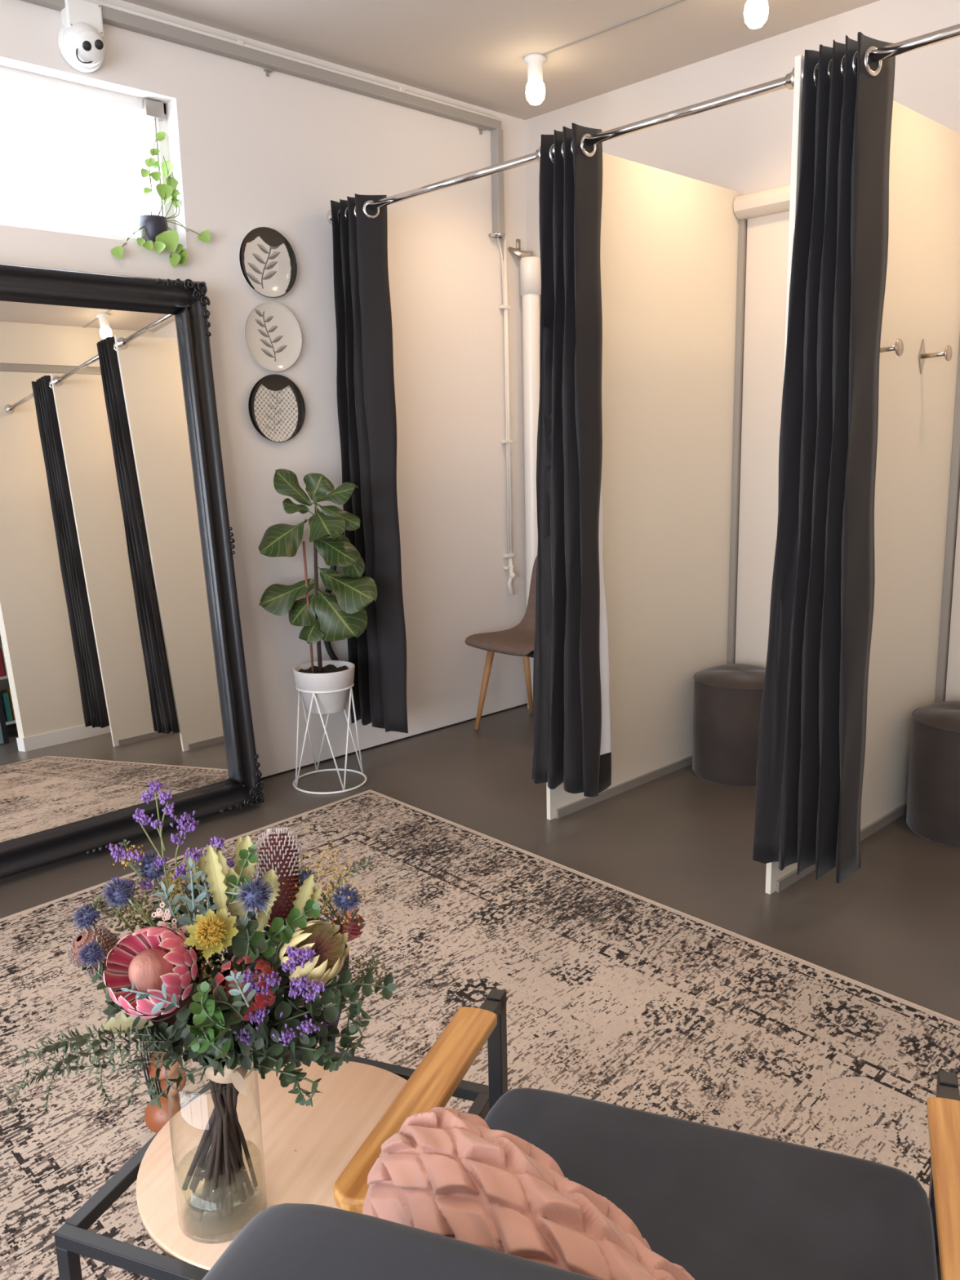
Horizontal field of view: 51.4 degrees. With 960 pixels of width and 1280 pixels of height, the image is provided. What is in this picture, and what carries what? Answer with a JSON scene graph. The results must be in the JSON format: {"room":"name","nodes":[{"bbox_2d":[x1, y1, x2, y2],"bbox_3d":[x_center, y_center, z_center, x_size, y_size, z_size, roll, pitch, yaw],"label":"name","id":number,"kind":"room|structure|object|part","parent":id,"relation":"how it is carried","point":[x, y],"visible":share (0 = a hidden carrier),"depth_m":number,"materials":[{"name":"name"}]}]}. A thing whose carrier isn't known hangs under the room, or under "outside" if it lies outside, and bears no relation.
{"room":"clothing store","nodes":[
{"label":"clothing store","id":0,"kind":"room"},
{"bbox_2d":[139,881,349,1133],"bbox_3d":[-0.473,0.745,2.021,0.422,0.529,0.149,-3,11,-10],"label":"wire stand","id":1,"kind":"object","parent":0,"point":[155,1117],"visible":0.2,"depth_m":1.99,"materials":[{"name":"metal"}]},
{"bbox_2d":[0,0,527,777],"bbox_3d":[-2.175,-0.581,2.811,6.600,2.852,0.140,-12,15,-43],"label":"wall","id":2,"kind":"structure","parent":0,"point":[249,149],"depth_m":4.17,"materials":[{"name":"white paint"}]},
{"bbox_2d":[61,0,103,37],"bbox_3d":[-1.304,-2.040,3.270,0.120,0.100,0.058,-12,15,-43],"label":"junction box","id":3,"kind":"object","parent":2,"relation":"attached to","point":[89,12],"visible":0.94,"depth_m":3.25,"materials":[{"name":"white plastic"}]},
{"bbox_2d":[57,22,104,72],"bbox_3d":[-1.301,-1.957,3.278,0.152,0.152,0.146,-12,15,-43],"label":"security camera","id":4,"kind":"object","parent":3,"relation":"attached to","point":[81,45],"visible":1,"depth_m":3.24,"materials":[{"name":"white plastic"}]},
{"bbox_2d":[0,66,174,242],"bbox_3d":[-1.744,-1.564,3.087,1.688,0.507,0.065,-12,15,-43],"label":"window","id":5,"kind":"structure","parent":2,"relation":"in","point":[156,110],"depth_m":3.46,"materials":[{"name":"white plastic"}]},
{"bbox_3d":[-1.163,-1.692,3.607,0.070,0.472,0.025,-12,15,-43],"label":"catch rod","id":6,"kind":"part","parent":5,"relation":"part of","materials":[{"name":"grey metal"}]},
{"bbox_2d":[111,131,210,267],"bbox_3d":[-1.169,-1.572,3.555,0.373,0.470,0.154,-12,15,-43],"label":"trailing potted plant","id":7,"kind":"object","parent":5,"relation":"on","point":[153,229],"visible":1,"depth_m":3.57,"materials":[{"name":"green plant"}]},
{"bbox_3d":[-1.178,-1.471,3.599,0.104,0.098,0.104,-12,15,-43],"label":"pot","id":8,"kind":"part","parent":7,"relation":"part of","materials":[{"name":"grey ceramic"}]},
{"bbox_2d":[21,0,505,304],"bbox_3d":[-1.435,-1.680,3.207,4.329,0.824,0.054,-12,15,-43],"label":"pipe","id":9,"kind":"object","parent":2,"relation":"attached to","point":[115,15],"visible":1,"depth_m":3.88,"materials":[{"name":"grey metal"}]},
{"bbox_2d":[239,226,297,298],"bbox_3d":[-0.825,-1.460,3.866,0.263,0.263,0.026,-12,15,-43],"label":"decorative plate","id":10,"kind":"object","parent":2,"relation":"attached to","point":[268,261],"visible":1,"depth_m":3.87,"materials":[{"name":"ceramic"}]},
{"bbox_2d":[244,301,302,371],"bbox_3d":[-0.817,-1.192,3.920,0.263,0.263,0.026,-12,15,-43],"label":"decorative plate","id":11,"kind":"object","parent":2,"relation":"attached to","point":[273,335],"visible":1,"depth_m":3.92,"materials":[{"name":"ceramic"}]},
{"bbox_2d":[248,374,305,442],"bbox_3d":[-0.813,-0.921,3.971,0.263,0.263,0.026,-12,15,-43],"label":"decorative plate","id":12,"kind":"object","parent":2,"relation":"attached to","point":[276,405],"visible":1,"depth_m":3.97,"materials":[{"name":"ceramic"}]},
{"bbox_2d":[323,531,344,660],"bbox_3d":[-0.619,-0.145,4.273,0.146,0.702,0.028,-12,15,-43],"label":"bar","id":13,"kind":"object","parent":2,"relation":"attached to","point":[329,649],"visible":0.19,"depth_m":4.26,"materials":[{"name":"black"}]},
{"bbox_2d":[330,193,408,733],"bbox_3d":[-0.436,-0.683,4.122,0.335,2.154,0.156,8,14,39],"label":"curtain","id":14,"kind":"object","parent":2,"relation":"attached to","point":[366,391],"visible":0.88,"depth_m":4.06,"materials":[{"name":"black fabric"}]},
{"bbox_2d":[259,703,527,780],"bbox_3d":[-0.405,0.473,4.630,1.899,0.007,0.004,-12,15,-43],"label":"trim","id":15,"kind":"structure","parent":2,"relation":"attached to","point":[474,718],"depth_m":4.62,"materials":[{"name":"wood"}]},
{"bbox_2d":[326,146,540,225],"bbox_3d":[-0.192,-1.647,3.645,0.062,0.062,1.170,-12,15,-43],"label":"curtain rod","id":16,"kind":"object","parent":2,"relation":"attached to","point":[535,157],"visible":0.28,"depth_m":3.52,"materials":[{"name":"silver metal"}]},
{"bbox_2d":[498,234,515,595],"bbox_3d":[0.139,-1.068,4.862,0.055,1.722,0.049,-12,15,-43],"label":"conduit pipe","id":17,"kind":"object","parent":2,"relation":"attached to","point":[505,307],"visible":1,"depth_m":4.87,"materials":[{"name":"beige metal"}]},
{"bbox_2d":[0,704,959,1021],"bbox_3d":[0.200,1.283,0.709,6.900,0.100,6.900,-12,15,-43],"label":"floor","id":18,"kind":"structure","parent":0,"point":[681,840],"depth_m":3.34,"materials":[{"name":"concrete"}]},
{"bbox_2d":[0,262,264,879],"bbox_3d":[-1.383,-0.234,3.279,1.308,1.938,0.262,-12,15,-43],"label":"leaning mirror","id":19,"kind":"object","parent":18,"relation":"on","point":[122,664],"visible":1,"depth_m":3.40,"materials":[{"name":"black paint"}]},
{"bbox_2d":[293,683,367,794],"bbox_3d":[-0.621,0.382,4.062,0.303,0.412,0.303,-12,15,-43],"label":"plant stand","id":20,"kind":"object","parent":18,"relation":"on","point":[297,777],"visible":0.74,"depth_m":4.02,"materials":[{"name":"white metal"}]},
{"bbox_3d":[-0.739,0.389,4.040,0.007,0.404,0.111,1,11,10],"label":"leg","id":21,"kind":"part","parent":20,"relation":"part of","materials":[{"name":"white plastic"}]},
{"bbox_3d":[-0.698,0.401,3.972,0.111,0.404,0.007,3,12,19],"label":"leg","id":22,"kind":"part","parent":20,"relation":"part of","materials":[{"name":"white plastic"}]},
{"bbox_3d":[-0.713,0.369,4.138,0.007,0.404,0.111,3,12,19],"label":"leg","id":23,"kind":"part","parent":20,"relation":"part of","materials":[{"name":"white plastic"}]},
{"bbox_2d":[257,468,377,714],"bbox_3d":[-0.632,-0.190,3.943,0.462,0.966,0.258,0,11,5],"label":"fiddle leaf fig","id":24,"kind":"object","parent":20,"relation":"on","point":[343,615],"visible":1,"depth_m":3.90,"materials":[{"name":"green plant"}]},
{"bbox_3d":[-0.643,-0.200,3.949,0.030,0.679,0.018,-3,11,-10],"label":"stem","id":25,"kind":"part","parent":24,"relation":"part of","materials":[{"name":"brown plant"}]},
{"bbox_3d":[-0.644,0.359,4.177,0.111,0.404,0.007,1,11,10],"label":"leg","id":26,"kind":"part","parent":20,"relation":"part of","materials":[{"name":"white plastic"}]},
{"bbox_2d":[293,660,355,714],"bbox_3d":[-0.625,0.195,4.025,0.246,0.178,0.246,-12,15,-43],"label":"pot","id":27,"kind":"object","parent":20,"relation":"on","point":[325,675],"depth_m":3.96,"materials":[{"name":"white ceramic"}]},
{"bbox_3d":[-0.598,0.404,3.946,0.068,0.404,0.091,-12,15,-43],"label":"leg","id":28,"kind":"part","parent":20,"relation":"part of","materials":[{"name":"white plastic"}]},
{"bbox_3d":[-0.529,0.395,3.986,0.007,0.404,0.111,3,12,19],"label":"leg","id":29,"kind":"part","parent":20,"relation":"part of","materials":[{"name":"white plastic"}]},
{"bbox_3d":[-0.544,0.362,4.152,0.111,0.404,0.007,3,12,19],"label":"leg","id":30,"kind":"part","parent":20,"relation":"part of","materials":[{"name":"white plastic"}]},
{"bbox_3d":[-0.503,0.375,4.084,0.007,0.404,0.111,1,11,10],"label":"leg","id":31,"kind":"part","parent":20,"relation":"part of","materials":[{"name":"white plastic"}]},
{"bbox_2d":[0,789,959,1279],"bbox_3d":[-0.202,0.935,2.246,2.122,0.008,2.871,-12,15,-43],"label":"area rug","id":32,"kind":"object","parent":18,"relation":"on","point":[615,995],"visible":0.58,"depth_m":2.37,"materials":[{"name":"beige carpet"}]},
{"bbox_2d":[53,1047,488,1279],"bbox_3d":[-0.260,0.905,1.462,0.438,0.356,0.470,3,12,21],"label":"side table","id":33,"kind":"object","parent":32,"relation":"on","point":[306,1149],"visible":0.41,"depth_m":1.41,"materials":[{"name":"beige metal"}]},
{"bbox_3d":[-0.535,0.949,1.332,0.020,0.332,0.020,3,12,21],"label":"leg","id":34,"kind":"part","parent":33,"relation":"part of","materials":[{"name":"black metal"}]},
{"bbox_2d":[164,1049,266,1244],"bbox_3d":[-0.340,0.648,1.293,0.114,0.217,0.114,-12,15,-43],"label":"glass vase","id":35,"kind":"object","parent":33,"relation":"on","point":[167,1072],"visible":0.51,"depth_m":1.28,"materials":[{"name":"glass"}]},
{"bbox_2d":[2,780,396,1222],"bbox_3d":[-0.316,0.463,1.236,0.436,0.577,0.306,2,12,18],"label":"flower bouquet","id":36,"kind":"object","parent":35,"relation":"in","point":[158,975],"visible":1,"depth_m":1.18,"materials":[{"name":"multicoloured plant"}]},
{"bbox_3d":[-0.379,0.382,1.151,0.057,0.056,0.054,-12,15,-43],"label":"flower","id":37,"kind":"part","parent":36,"relation":"part of","materials":[{"name":"pink plant"}]},
{"bbox_3d":[-0.274,0.403,1.163,0.045,0.044,0.044,-12,15,-43],"label":"flower","id":38,"kind":"part","parent":36,"relation":"part of","materials":[{"name":"red plant"}]},
{"bbox_3d":[-0.204,0.381,1.194,0.028,0.033,0.033,-12,15,-43],"label":"flower","id":39,"kind":"part","parent":36,"relation":"part of","materials":[{"name":"purple plant"}]},
{"bbox_3d":[-0.175,0.370,1.291,0.019,0.018,0.020,-12,15,-43],"label":"flower","id":40,"kind":"part","parent":36,"relation":"part of","materials":[{"name":"plant"}]},
{"bbox_2d":[202,988,959,1279],"bbox_3d":[0.172,0.769,1.041,0.662,0.767,0.796,3,12,21],"label":"armchair","id":41,"kind":"object","parent":32,"relation":"on","point":[714,1202],"visible":0.9,"depth_m":1.19,"materials":[{"name":"black fabric"}]},
{"bbox_3d":[0.068,0.669,0.751,0.561,0.455,0.230,3,12,21],"label":"backrest","id":42,"kind":"part","parent":41,"relation":"part of","materials":[{"name":"grey fabric"}]},
{"bbox_3d":[-0.069,0.563,1.230,0.057,0.019,0.387,3,12,21],"label":"armrest","id":43,"kind":"part","parent":41,"relation":"part of","materials":[{"name":"brown wood"}]},
{"bbox_3d":[-0.084,0.706,1.210,0.022,0.253,0.646,3,12,21],"label":"frame","id":44,"kind":"part","parent":41,"relation":"part of","materials":[{"name":"black metal"}]},
{"bbox_3d":[0.030,0.789,1.522,0.022,0.548,0.026,3,12,21],"label":"leg","id":45,"kind":"part","parent":41,"relation":"part of","materials":[{"name":"black metal"}]},
{"bbox_2d":[362,1106,694,1279],"bbox_3d":[0.063,0.630,0.931,0.199,0.313,0.436,-12,15,-43],"label":"pillow","id":46,"kind":"object","parent":41,"relation":"on","point":[445,1172],"visible":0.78,"depth_m":0.90,"materials":[{"name":"fabric"}]},
{"bbox_2d":[484,1087,937,1279],"bbox_3d":[0.197,0.767,1.105,0.579,0.105,0.620,3,12,21],"label":"seat cushion","id":47,"kind":"object","parent":41,"relation":"on","point":[714,1202],"depth_m":1.24,"materials":[{"name":"grey fabric"}]},
{"bbox_3d":[0.595,0.819,1.307,0.022,0.548,0.026,3,12,21],"label":"leg","id":48,"kind":"part","parent":41,"relation":"part of","materials":[{"name":"brown wood"}]},
{"bbox_3d":[0.496,0.592,1.015,0.057,0.019,0.387,3,12,21],"label":"armrest","id":49,"kind":"part","parent":41,"relation":"part of","materials":[{"name":"brown wood"}]},
{"bbox_3d":[0.481,0.735,0.996,0.022,0.253,0.646,3,12,21],"label":"frame","id":50,"kind":"part","parent":41,"relation":"part of","materials":[{"name":"brown wood"}]},
{"bbox_2d":[465,555,537,729],"bbox_3d":[0.244,0.021,4.718,0.492,0.837,0.441,-12,15,-43],"label":"chair","id":51,"kind":"object","parent":18,"relation":"on","point":[518,640],"visible":0.39,"depth_m":4.77,"materials":[{"name":"brown wood"}]},
{"bbox_3d":[0.024,0.224,4.785,0.115,0.421,0.037,-2,11,-3],"label":"leg","id":52,"kind":"part","parent":51,"relation":"part of","materials":[{"name":"brown wood"}]},
{"bbox_3d":[0.242,0.180,4.984,0.038,0.423,0.140,4,12,23],"label":"leg","id":53,"kind":"part","parent":51,"relation":"part of","materials":[{"name":"brown wood"}]},
{"bbox_3d":[0.242,0.032,4.718,0.280,0.020,0.300,-12,15,-43],"label":"seat frame","id":54,"kind":"part","parent":51,"relation":"part of","materials":[{"name":"black metal"}]},
{"bbox_2d":[546,152,742,820],"bbox_3d":[0.648,-0.567,3.818,1.179,2.313,0.038,-12,15,-43],"label":"wall","id":55,"kind":"structure","parent":18,"relation":"on","point":[668,245],"depth_m":3.85,"materials":[{"name":"beige paint"}]},
{"bbox_2d":[531,123,611,796],"bbox_3d":[0.299,-0.543,3.365,0.166,2.169,0.287,-12,15,-43],"label":"curtain","id":56,"kind":"object","parent":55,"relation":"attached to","point":[572,743],"visible":0.99,"depth_m":3.31,"materials":[{"name":"black fabric"}]},
{"bbox_2d":[552,66,794,154],"bbox_3d":[0.531,-1.519,2.908,0.062,0.062,0.870,-12,15,-43],"label":"curtain rod","id":57,"kind":"object","parent":55,"relation":"attached to","point":[787,82],"visible":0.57,"depth_m":2.81,"materials":[{"name":"silver metal"}]},
{"bbox_3d":[0.531,-1.519,2.908,0.027,0.027,0.850,-12,15,-43],"label":"rod","id":58,"kind":"part","parent":57,"relation":"part of","materials":[{"name":"silver metal"}]},
{"bbox_2d":[692,663,765,786],"bbox_3d":[1.065,0.332,4.075,0.387,0.432,0.387,-12,15,-43],"label":"pouffe","id":59,"kind":"object","parent":18,"relation":"on","point":[727,700],"visible":0.8,"depth_m":3.93,"materials":[{"name":"brown fabric"}]},
{"bbox_2d":[694,663,765,688],"bbox_3d":[1.061,0.138,4.037,0.382,0.035,0.382,-12,15,-43],"label":"cushion","id":60,"kind":"object","parent":59,"relation":"on","point":[731,676],"depth_m":3.96,"materials":[{"name":"fabric"}]},
{"bbox_2d":[764,54,959,894],"bbox_3d":[1.266,-0.457,3.187,1.179,2.313,0.038,-12,15,-43],"label":"wall","id":61,"kind":"structure","parent":18,"relation":"on","point":[917,410],"depth_m":3.31,"materials":[{"name":"beige paint"}]},
{"bbox_2d":[751,31,895,883],"bbox_3d":[0.942,-0.415,2.729,0.183,2.204,0.261,-12,15,-43],"label":"curtain","id":62,"kind":"object","parent":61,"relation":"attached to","point":[811,740],"visible":0.99,"depth_m":2.68,"materials":[{"name":"black fabric"}]},
{"bbox_2d":[800,23,959,82],"bbox_3d":[1.149,-1.409,2.278,0.062,0.062,0.870,-12,15,-43],"label":"curtain rod","id":63,"kind":"object","parent":61,"relation":"attached to","point":[953,32],"visible":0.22,"depth_m":2.38,"materials":[{"name":"silver metal"}]},
{"bbox_3d":[1.149,-1.409,2.278,0.027,0.027,0.850,-12,15,-43],"label":"rod","id":64,"kind":"part","parent":63,"relation":"part of","materials":[{"name":"silver metal"}]},
{"bbox_2d":[880,338,903,356],"bbox_3d":[1.216,-0.869,2.989,0.052,0.110,0.089,-12,15,-43],"label":"coat hook","id":65,"kind":"object","parent":61,"relation":"attached to","point":[898,347],"visible":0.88,"depth_m":2.96,"materials":[{"name":"silver metal"}]},
{"bbox_3d":[1.244,-0.868,2.959,0.052,0.052,0.008,-12,15,-43],"label":"knob","id":66,"kind":"part","parent":65,"relation":"part of","materials":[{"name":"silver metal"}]},
{"bbox_2d":[918,338,952,373],"bbox_3d":[1.478,-0.923,3.237,0.052,0.110,0.089,-12,15,-43],"label":"coat hook","id":67,"kind":"object","parent":61,"relation":"attached to","point":[948,352],"visible":1,"depth_m":3.24,"materials":[{"name":"silver metal"}]},
{"bbox_3d":[1.449,-0.929,3.267,0.048,0.110,0.004,-12,15,-43],"label":"plate","id":68,"kind":"part","parent":67,"relation":"part of","materials":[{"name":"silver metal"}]},
{"bbox_3d":[1.506,-0.922,3.207,0.052,0.052,0.008,-12,15,-43],"label":"knob","id":69,"kind":"part","parent":67,"relation":"part of","materials":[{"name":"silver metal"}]},
{"bbox_2d":[906,700,959,848],"bbox_3d":[1.680,0.447,3.420,0.387,0.432,0.387,-12,15,-43],"label":"pouffe","id":70,"kind":"object","parent":18,"relation":"on","point":[933,798],"visible":1,"depth_m":3.33,"materials":[{"name":"brown fabric"}]},
{"bbox_2d":[913,700,959,731],"bbox_3d":[1.676,0.252,3.382,0.382,0.035,0.382,-12,15,-43],"label":"cushion","id":71,"kind":"object","parent":70,"relation":"on","point":[944,716],"depth_m":3.35,"materials":[{"name":"fabric"}]},
{"bbox_2d":[121,0,879,119],"bbox_3d":[0.135,-1.622,0.138,6.900,0.120,6.900,-12,15,-43],"label":"ceiling","id":72,"kind":"structure","parent":0,"point":[473,52],"depth_m":3.73,"materials":[{"name":"beige paint"}]},
{"bbox_2d":[524,53,546,105],"bbox_3d":[0.221,-2.229,3.978,0.090,0.173,0.090,-12,15,-43],"label":"ceiling lamp","id":73,"kind":"object","parent":72,"relation":"attached to","point":[535,89],"visible":1,"depth_m":3.95,"materials":[{"name":"white plastic"}]},
{"bbox_3d":[0.222,-2.189,3.986,0.080,0.091,0.080,-12,15,-43],"label":"bulb","id":74,"kind":"part","parent":73,"relation":"part of","materials":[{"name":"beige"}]},
{"bbox_2d":[542,0,684,55],"bbox_3d":[1.343,-2.112,2.817,0.012,0.004,3.165,-12,15,-43],"label":"trim","id":75,"kind":"structure","parent":72,"relation":"attached to","point":[677,1],"depth_m":3.68,"materials":[{"name":"grey metal"}]},
{"bbox_2d":[743,0,768,28],"bbox_3d":[0.909,-2.107,3.277,0.090,0.173,0.090,-12,15,-43],"label":"ceiling lamp","id":76,"kind":"object","parent":72,"relation":"attached to","point":[756,11],"visible":1,"depth_m":3.26,"materials":[{"name":"white plastic"}]},
{"bbox_2d":[524,0,959,328],"bbox_3d":[2.534,-0.675,2.756,0.120,2.852,6.740,-12,15,-43],"label":"wall","id":77,"kind":"structure","parent":0,"point":[744,147],"depth_m":3.94,"materials":[{"name":"beige paint"}]},
{"bbox_2d":[507,239,541,708],"bbox_3d":[0.243,-0.783,4.975,0.146,2.310,0.099,4,12,25],"label":"downpipe","id":78,"kind":"object","parent":77,"relation":"attached to","point":[530,266],"visible":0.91,"depth_m":4.84,"materials":[{"name":"beige"}]},
{"bbox_2d":[727,185,790,667],"bbox_3d":[1.350,-0.587,3.882,0.077,2.297,0.859,-12,15,-43],"label":"roller blind","id":79,"kind":"object","parent":77,"relation":"attached to","point":[763,216],"visible":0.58,"depth_m":4.08,"materials":[{"name":"beige fabric"}]},
{"bbox_2d":[934,340,959,702],"bbox_3d":[1.968,-0.477,3.252,0.077,2.297,0.859,-12,15,-43],"label":"roller blind","id":80,"kind":"object","parent":77,"relation":"attached to","point":[948,678],"visible":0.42,"depth_m":3.62,"materials":[{"name":"beige fabric"}]}
]}

